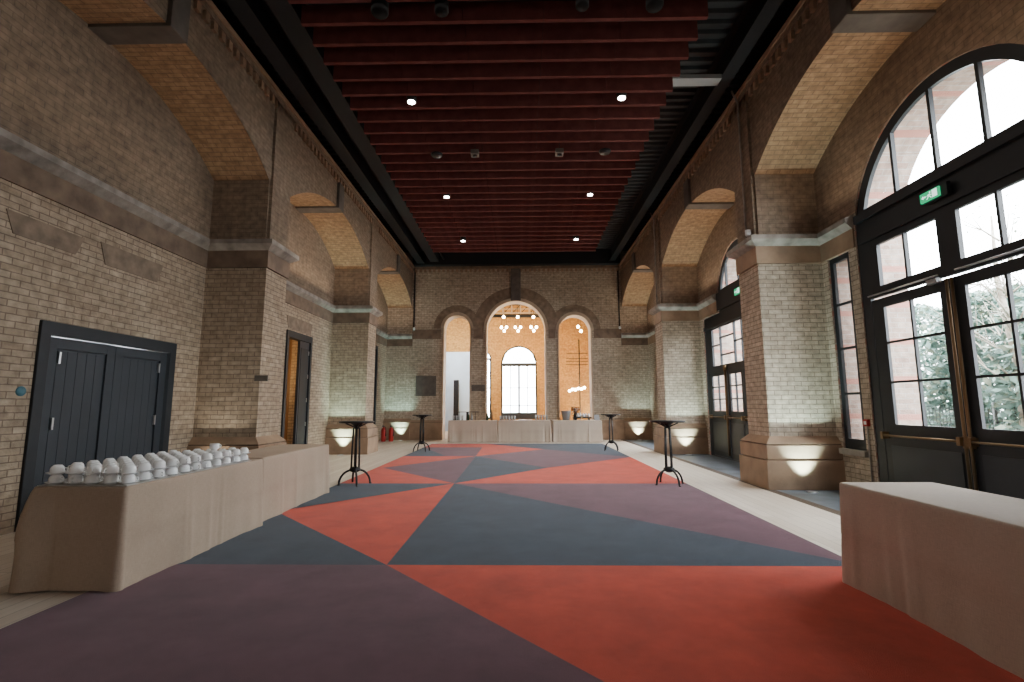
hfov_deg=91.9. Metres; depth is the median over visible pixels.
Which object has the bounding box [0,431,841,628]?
floor
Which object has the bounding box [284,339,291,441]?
door
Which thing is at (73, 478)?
cup
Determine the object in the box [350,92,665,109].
ceiling beam
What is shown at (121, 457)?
cup
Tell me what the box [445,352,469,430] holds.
wall
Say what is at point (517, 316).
cluster
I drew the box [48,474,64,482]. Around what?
cup
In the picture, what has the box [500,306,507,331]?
cluster
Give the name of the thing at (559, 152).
ceiling box
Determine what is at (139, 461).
cup
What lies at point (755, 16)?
steel beam
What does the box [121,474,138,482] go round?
cup
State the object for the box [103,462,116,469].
cup
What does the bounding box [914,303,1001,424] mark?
bush
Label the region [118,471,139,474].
saucer
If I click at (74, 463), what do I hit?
cup
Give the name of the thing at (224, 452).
cup
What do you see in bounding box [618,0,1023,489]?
wall
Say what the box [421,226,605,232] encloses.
ceiling beam
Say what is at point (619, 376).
wall
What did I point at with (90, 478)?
cup
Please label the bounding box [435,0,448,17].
ceiling spotlight
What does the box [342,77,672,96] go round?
ceiling beam
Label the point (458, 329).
wall
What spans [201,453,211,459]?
cup
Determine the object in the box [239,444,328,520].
banquet table
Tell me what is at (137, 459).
cup
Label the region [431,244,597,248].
ceiling beam
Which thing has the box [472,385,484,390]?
tablet
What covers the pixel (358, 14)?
ceiling beam
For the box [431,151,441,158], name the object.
ceiling speaker
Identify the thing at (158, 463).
cup
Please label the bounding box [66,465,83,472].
cup
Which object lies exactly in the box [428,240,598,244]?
ceiling beam
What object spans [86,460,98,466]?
cup
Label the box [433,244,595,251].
ceiling beam
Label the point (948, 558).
banquet table
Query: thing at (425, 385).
wall plaque
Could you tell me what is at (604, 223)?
ceiling beam
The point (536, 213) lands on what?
ceiling beam
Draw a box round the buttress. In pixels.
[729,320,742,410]
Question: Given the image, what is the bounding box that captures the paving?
[627,440,839,510]
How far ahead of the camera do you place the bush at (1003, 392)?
9.26 m
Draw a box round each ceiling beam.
[288,0,484,3]
[301,0,707,26]
[313,21,697,46]
[323,1,688,64]
[333,25,680,81]
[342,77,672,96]
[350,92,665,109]
[357,106,659,122]
[364,119,653,133]
[370,131,648,144]
[376,141,643,154]
[381,152,639,163]
[386,158,634,171]
[391,170,631,179]
[395,175,627,187]
[399,185,623,193]
[403,192,620,200]
[406,199,617,206]
[410,205,614,212]
[413,211,612,217]
[416,216,609,222]
[419,221,607,227]
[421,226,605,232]
[424,227,602,236]
[426,235,600,240]
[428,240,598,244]
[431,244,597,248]
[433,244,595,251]
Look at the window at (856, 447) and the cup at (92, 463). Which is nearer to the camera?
the cup at (92, 463)
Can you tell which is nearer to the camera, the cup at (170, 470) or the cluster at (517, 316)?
the cup at (170, 470)
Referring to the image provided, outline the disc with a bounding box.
[15,386,25,395]
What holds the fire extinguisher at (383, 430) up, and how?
on the floor
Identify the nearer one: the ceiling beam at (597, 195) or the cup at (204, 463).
the cup at (204, 463)
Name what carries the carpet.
on the floor
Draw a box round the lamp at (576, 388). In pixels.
[566,339,587,419]
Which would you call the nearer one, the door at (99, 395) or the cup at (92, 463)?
the cup at (92, 463)
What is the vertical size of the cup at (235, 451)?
0.064 m
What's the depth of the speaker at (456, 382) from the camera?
26.14 m
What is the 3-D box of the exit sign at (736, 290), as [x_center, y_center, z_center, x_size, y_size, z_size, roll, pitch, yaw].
[5.327,-1.179,11.607,0.077,0.190,0.390,0,-7,1]
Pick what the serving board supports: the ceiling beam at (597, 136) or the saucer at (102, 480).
the saucer at (102, 480)
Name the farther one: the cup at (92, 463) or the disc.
the disc
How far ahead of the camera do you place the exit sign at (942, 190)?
6.06 m
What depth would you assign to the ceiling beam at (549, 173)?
11.30 m
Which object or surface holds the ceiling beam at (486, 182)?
hanging from the ceiling
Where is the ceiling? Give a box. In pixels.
[212,0,799,251]
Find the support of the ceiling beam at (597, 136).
hanging from the ceiling
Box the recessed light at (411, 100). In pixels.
[406,96,416,104]
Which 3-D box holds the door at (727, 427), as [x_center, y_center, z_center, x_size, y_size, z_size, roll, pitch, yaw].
[5.388,0.190,11.624,0.140,5.300,4.560,0,-7,1]
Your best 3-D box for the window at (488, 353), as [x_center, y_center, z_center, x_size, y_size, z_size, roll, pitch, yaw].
[-1.547,2.398,27.040,0.840,3.700,0.080,0,-7,1]
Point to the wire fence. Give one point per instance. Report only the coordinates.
(995, 415)
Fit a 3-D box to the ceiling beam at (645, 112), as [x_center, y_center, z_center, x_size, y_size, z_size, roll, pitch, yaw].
[-0.078,-4.625,9.084,5.494,1.220,0.060,0,-7,1]
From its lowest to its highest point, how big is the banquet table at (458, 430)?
0.798 m
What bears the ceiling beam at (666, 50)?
hanging from the ceiling
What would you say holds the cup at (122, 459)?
on the saucer
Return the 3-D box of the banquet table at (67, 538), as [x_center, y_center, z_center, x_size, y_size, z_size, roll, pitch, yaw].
[-3.253,1.598,4.657,0.854,0.748,2.120,0,-7,1]
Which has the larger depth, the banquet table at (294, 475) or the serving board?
the banquet table at (294, 475)
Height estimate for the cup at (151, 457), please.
0.064 m
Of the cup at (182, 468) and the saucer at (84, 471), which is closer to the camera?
the saucer at (84, 471)
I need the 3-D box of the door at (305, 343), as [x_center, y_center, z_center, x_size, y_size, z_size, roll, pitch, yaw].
[-5.533,1.376,12.149,0.560,3.140,1.400,0,-7,1]
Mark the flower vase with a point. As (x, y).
(572, 408)
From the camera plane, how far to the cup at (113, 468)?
3.81 m
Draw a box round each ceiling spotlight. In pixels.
[371,0,388,19]
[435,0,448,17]
[576,0,588,11]
[645,0,663,12]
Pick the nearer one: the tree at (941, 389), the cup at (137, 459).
the cup at (137, 459)
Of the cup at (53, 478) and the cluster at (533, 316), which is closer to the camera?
the cup at (53, 478)
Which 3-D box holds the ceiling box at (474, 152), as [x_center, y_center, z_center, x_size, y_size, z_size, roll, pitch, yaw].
[-0.757,-4.421,10.172,0.160,1.340,0.160,0,-7,1]
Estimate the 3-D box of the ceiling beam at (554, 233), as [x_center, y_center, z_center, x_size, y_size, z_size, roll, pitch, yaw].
[0.038,-3.823,15.239,5.494,1.220,0.060,0,-7,1]
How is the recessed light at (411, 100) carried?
in the ceiling
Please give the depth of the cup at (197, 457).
4.60 m
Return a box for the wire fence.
[925,402,1019,430]
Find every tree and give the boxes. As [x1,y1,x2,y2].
[916,194,1023,430]
[918,282,1023,429]
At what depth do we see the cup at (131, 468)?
3.81 m
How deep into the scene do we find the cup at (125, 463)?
3.98 m
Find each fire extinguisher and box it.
[381,425,385,441]
[388,425,393,441]
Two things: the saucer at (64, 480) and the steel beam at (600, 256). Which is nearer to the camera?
the saucer at (64, 480)
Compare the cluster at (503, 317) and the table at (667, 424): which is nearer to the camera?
the table at (667, 424)
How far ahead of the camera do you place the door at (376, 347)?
18.65 m
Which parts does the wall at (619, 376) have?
arch moulding, arch moulding, arch moulding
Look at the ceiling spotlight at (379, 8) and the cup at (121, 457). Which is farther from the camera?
the ceiling spotlight at (379, 8)
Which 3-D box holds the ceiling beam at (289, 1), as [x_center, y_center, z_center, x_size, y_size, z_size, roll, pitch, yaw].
[-0.129,-4.976,6.392,5.494,1.220,0.060,0,-7,1]
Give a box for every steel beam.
[224,0,423,263]
[412,249,620,266]
[609,0,783,260]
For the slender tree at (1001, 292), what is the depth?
9.37 m
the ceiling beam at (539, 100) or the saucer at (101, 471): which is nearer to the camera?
the saucer at (101, 471)
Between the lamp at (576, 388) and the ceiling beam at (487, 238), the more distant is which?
the lamp at (576, 388)
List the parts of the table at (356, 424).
leg, leg, leg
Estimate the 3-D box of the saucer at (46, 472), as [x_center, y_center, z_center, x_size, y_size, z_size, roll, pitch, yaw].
[-3.531,1.026,3.843,0.137,0.018,0.137,0,-7,1]
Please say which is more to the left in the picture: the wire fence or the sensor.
the sensor
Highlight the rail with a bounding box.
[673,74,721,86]
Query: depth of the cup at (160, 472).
4.12 m
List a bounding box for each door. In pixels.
[14,320,176,531]
[280,329,312,443]
[373,345,377,424]
[703,239,748,461]
[853,43,1023,498]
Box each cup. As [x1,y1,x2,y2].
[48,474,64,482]
[49,465,66,472]
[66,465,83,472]
[67,462,83,469]
[68,474,82,482]
[85,474,102,482]
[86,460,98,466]
[86,462,101,467]
[86,464,101,472]
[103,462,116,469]
[104,464,118,472]
[104,474,120,482]
[117,456,128,462]
[119,458,131,465]
[119,460,131,467]
[121,462,134,467]
[121,464,135,472]
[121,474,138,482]
[134,458,148,465]
[136,460,147,467]
[136,462,150,469]
[137,472,151,479]
[148,456,158,462]
[150,458,161,465]
[152,469,164,476]
[153,460,165,467]
[164,467,177,473]
[166,458,178,465]
[178,465,192,471]
[179,456,189,462]
[190,454,200,460]
[190,462,200,468]
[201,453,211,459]
[201,461,210,466]
[210,443,221,449]
[211,459,220,464]
[212,451,221,457]
[221,457,230,462]
[222,450,233,455]
[231,449,239,454]
[231,456,239,461]
[239,454,247,459]
[240,447,248,452]
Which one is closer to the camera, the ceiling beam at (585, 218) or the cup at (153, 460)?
the cup at (153, 460)
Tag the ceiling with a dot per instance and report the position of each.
(713, 31)
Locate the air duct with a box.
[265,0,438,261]
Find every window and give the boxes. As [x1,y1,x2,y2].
[488,353,490,418]
[501,346,536,418]
[829,252,868,456]
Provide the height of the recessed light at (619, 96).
1.260 m
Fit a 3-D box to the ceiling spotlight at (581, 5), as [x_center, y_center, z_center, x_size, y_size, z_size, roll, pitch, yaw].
[0.891,-4.910,6.372,0.170,1.360,0.170,0,-7,1]
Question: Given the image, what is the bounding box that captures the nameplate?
[254,375,267,380]
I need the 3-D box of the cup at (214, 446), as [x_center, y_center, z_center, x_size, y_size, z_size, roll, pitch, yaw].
[-3.077,1.094,5.124,0.089,0.064,0.096,-1,-7,6]
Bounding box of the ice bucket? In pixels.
[560,411,570,419]
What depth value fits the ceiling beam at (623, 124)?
9.38 m
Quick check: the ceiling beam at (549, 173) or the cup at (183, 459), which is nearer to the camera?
the cup at (183, 459)
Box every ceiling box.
[471,149,478,157]
[555,143,563,156]
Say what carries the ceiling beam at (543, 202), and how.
hanging from the ceiling
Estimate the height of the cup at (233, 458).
0.064 m
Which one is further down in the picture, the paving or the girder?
the paving
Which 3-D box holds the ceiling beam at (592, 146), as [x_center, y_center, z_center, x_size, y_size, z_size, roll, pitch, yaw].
[-0.056,-4.474,10.238,5.494,1.220,0.060,0,-7,1]
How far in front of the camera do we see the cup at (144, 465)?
3.97 m
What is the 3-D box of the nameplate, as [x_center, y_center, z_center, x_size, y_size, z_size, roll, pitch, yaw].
[-4.260,0.633,8.410,0.230,0.100,0.020,0,-7,1]
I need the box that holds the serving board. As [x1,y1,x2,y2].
[37,460,251,485]
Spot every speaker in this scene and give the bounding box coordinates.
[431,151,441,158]
[453,380,458,419]
[599,148,610,155]
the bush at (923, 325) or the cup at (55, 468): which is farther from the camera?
the bush at (923, 325)
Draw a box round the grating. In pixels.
[623,440,839,515]
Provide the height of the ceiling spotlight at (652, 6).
1.360 m
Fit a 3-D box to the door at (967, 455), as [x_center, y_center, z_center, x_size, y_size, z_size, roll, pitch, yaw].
[5.280,-0.646,5.905,0.140,5.480,3.200,0,-7,1]
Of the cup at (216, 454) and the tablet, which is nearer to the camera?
the cup at (216, 454)
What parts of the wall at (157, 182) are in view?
wall panel, cornice, wall panel, cornice, wall panel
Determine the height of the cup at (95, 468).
0.064 m
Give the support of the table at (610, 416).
on the carpet
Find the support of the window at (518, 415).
in the wall at (458, 329)
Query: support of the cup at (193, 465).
on the saucer
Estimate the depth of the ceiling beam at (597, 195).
12.45 m
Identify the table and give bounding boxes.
[8,459,262,593]
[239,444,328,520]
[337,421,374,486]
[412,414,431,451]
[447,420,497,441]
[497,420,551,441]
[551,420,602,441]
[601,414,620,450]
[649,420,684,486]
[839,482,1023,678]
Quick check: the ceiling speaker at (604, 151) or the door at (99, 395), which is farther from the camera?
the ceiling speaker at (604, 151)
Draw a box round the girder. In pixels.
[492,304,539,317]
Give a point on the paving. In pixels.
(828, 498)
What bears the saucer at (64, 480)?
on the serving board
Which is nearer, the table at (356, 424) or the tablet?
the table at (356, 424)
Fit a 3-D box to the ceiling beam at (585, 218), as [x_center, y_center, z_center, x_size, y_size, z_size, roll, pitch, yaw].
[0.016,-3.973,14.085,5.494,1.220,0.060,0,-7,1]
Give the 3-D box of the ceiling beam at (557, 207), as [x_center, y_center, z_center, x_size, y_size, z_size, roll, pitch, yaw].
[0.002,-4.074,13.316,5.494,1.220,0.060,0,-7,1]
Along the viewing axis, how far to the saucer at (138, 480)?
3.79 m
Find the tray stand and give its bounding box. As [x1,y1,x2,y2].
[572,417,591,419]
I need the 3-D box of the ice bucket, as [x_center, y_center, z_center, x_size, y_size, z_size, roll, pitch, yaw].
[2.023,2.797,18.610,0.419,0.350,0.400,0,-7,1]
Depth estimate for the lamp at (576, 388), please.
24.48 m
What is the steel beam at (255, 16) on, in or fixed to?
attached to the ceiling
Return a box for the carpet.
[0,444,1023,681]
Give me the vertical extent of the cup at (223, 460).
0.064 m
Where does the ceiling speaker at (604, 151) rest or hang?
hanging from the ceiling
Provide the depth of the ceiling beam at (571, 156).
10.53 m
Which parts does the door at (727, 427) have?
lock rod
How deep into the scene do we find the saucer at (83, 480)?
3.80 m
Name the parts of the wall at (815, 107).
wall panel, cornice, wall panel, cornice, wall panel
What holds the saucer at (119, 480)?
on the serving board
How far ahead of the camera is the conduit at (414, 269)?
20.47 m
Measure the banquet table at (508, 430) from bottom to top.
0.798 m
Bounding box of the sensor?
[745,229,750,236]
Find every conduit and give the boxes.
[413,269,415,326]
[617,271,619,325]
[650,212,657,304]
[730,91,746,238]
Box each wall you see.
[0,0,414,534]
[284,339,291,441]
[384,251,650,439]
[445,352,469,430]
[446,305,589,419]
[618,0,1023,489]
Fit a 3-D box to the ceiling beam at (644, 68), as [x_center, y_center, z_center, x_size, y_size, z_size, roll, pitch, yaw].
[-0.100,-4.775,7.930,5.494,1.220,0.060,0,-7,1]
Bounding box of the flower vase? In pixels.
[571,406,580,419]
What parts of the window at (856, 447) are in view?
sill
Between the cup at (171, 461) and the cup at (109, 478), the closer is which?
the cup at (109, 478)
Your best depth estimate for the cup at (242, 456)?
5.39 m
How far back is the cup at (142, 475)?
3.97 m
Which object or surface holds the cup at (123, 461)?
on the saucer
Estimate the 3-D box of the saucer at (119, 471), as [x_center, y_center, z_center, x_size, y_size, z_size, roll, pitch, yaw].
[-3.107,1.025,3.840,0.137,0.018,0.137,0,-7,1]
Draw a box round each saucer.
[44,480,67,484]
[46,472,64,474]
[64,480,84,484]
[65,471,86,474]
[81,480,103,484]
[83,471,103,474]
[100,471,120,474]
[100,480,120,484]
[117,480,139,484]
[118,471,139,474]
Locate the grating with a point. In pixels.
(813, 504)
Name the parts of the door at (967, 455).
lock rod, lock rod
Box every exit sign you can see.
[734,286,739,296]
[919,181,951,205]
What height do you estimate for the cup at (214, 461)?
0.064 m
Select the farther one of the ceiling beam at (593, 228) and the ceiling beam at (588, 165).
the ceiling beam at (593, 228)
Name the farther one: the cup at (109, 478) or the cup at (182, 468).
the cup at (182, 468)
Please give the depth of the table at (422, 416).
14.81 m
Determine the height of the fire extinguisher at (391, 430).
0.620 m
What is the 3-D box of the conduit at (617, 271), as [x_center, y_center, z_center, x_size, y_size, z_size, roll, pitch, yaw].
[4.381,-1.847,20.351,0.046,2.600,0.046,-3,-8,23]
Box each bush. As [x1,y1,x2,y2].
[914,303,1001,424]
[980,304,1023,430]
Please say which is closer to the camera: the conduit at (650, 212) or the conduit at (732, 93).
the conduit at (732, 93)
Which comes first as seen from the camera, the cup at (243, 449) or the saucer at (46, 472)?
the saucer at (46, 472)
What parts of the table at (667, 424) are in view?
leg, leg, leg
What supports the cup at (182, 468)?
on the saucer
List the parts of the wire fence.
post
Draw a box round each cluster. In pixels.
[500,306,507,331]
[514,304,521,331]
[530,310,537,331]
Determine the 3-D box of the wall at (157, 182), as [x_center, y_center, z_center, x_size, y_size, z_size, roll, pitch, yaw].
[-5.008,-1.408,8.826,1.720,7.800,24.350,0,-7,1]
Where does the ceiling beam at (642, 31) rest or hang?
hanging from the ceiling
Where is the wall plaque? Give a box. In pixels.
[415,376,435,395]
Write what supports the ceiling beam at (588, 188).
hanging from the ceiling
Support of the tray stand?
on the banquet table at (562, 430)
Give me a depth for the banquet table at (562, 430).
18.14 m

